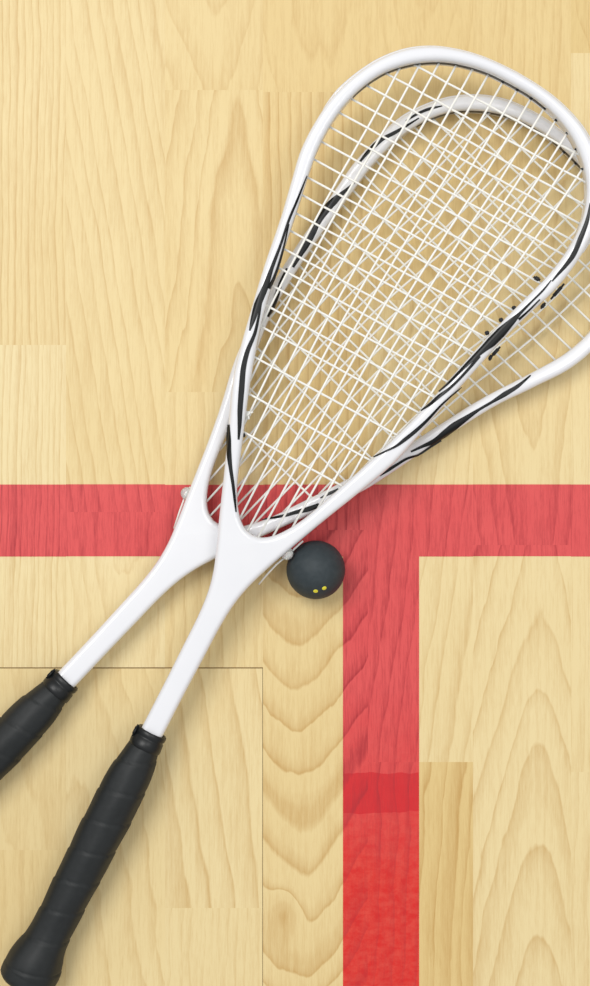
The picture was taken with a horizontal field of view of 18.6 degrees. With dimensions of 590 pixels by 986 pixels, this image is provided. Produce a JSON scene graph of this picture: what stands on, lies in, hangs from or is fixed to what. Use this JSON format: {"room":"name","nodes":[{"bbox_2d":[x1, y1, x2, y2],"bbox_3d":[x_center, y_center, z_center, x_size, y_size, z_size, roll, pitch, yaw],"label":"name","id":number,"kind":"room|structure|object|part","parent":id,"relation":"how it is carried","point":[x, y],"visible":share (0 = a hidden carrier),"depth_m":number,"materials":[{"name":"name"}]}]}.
{"room":"squash court","nodes":[
{"label":"squash court","id":0,"kind":"room"},
{"bbox_2d":[0,0,589,985],"bbox_3d":[-0.019,0.005,1.203,2.154,0.006,2.668,0,90,0],"label":"floor","id":1,"kind":"structure","parent":0,"point":[150,150],"depth_m":1.20,"materials":[{"name":"brown wood"}]},
{"bbox_2d":[0,94,589,779],"bbox_3d":[-0.066,-0.015,1.181,0.669,0.037,0.200,-38,90,0],"label":"racket","id":2,"kind":"object","parent":1,"relation":"on","point":[192,544],"visible":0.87,"depth_m":1.18,"materials":[{"name":"white paint"}]},
{"bbox_2d":[0,45,589,985],"bbox_3d":[-0.030,0.020,1.173,0.192,0.052,0.676,31,90,0],"label":"racket","id":3,"kind":"object","parent":2,"relation":"on","point":[36,958],"visible":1,"depth_m":1.16,"materials":[{"name":"white paint"}]},
{"bbox_3d":[-0.004,-0.078,1.164,0.189,0.034,0.487,41,90,0],"label":"frame","id":4,"kind":"part","parent":3,"relation":"part of","materials":[{"name":"white paint"}]},
{"bbox_2d":[0,484,589,556],"bbox_3d":[0.013,0.018,1.200,2.061,0.001,0.048,0,90,0],"label":"line","id":5,"kind":"object","parent":1,"relation":"on","point":[382,520],"visible":0.8,"depth_m":1.20,"materials":[{"name":"red paint"}]},
{"bbox_2d":[286,540,344,598],"bbox_3d":[0.014,0.050,1.181,0.039,0.039,0.039,0,90,0],"label":"ball","id":6,"kind":"object","parent":1,"relation":"on","point":[316,569],"visible":0.99,"depth_m":1.17,"materials":[{"name":"grey rubber"}]},
{"bbox_2d":[343,557,418,985],"bbox_3d":[0.057,0.691,1.200,0.051,0.001,1.296,0,90,0],"label":"line","id":7,"kind":"object","parent":1,"relation":"on","point":[381,594],"visible":1,"depth_m":1.20,"materials":[{"name":"red paint"}]}
]}

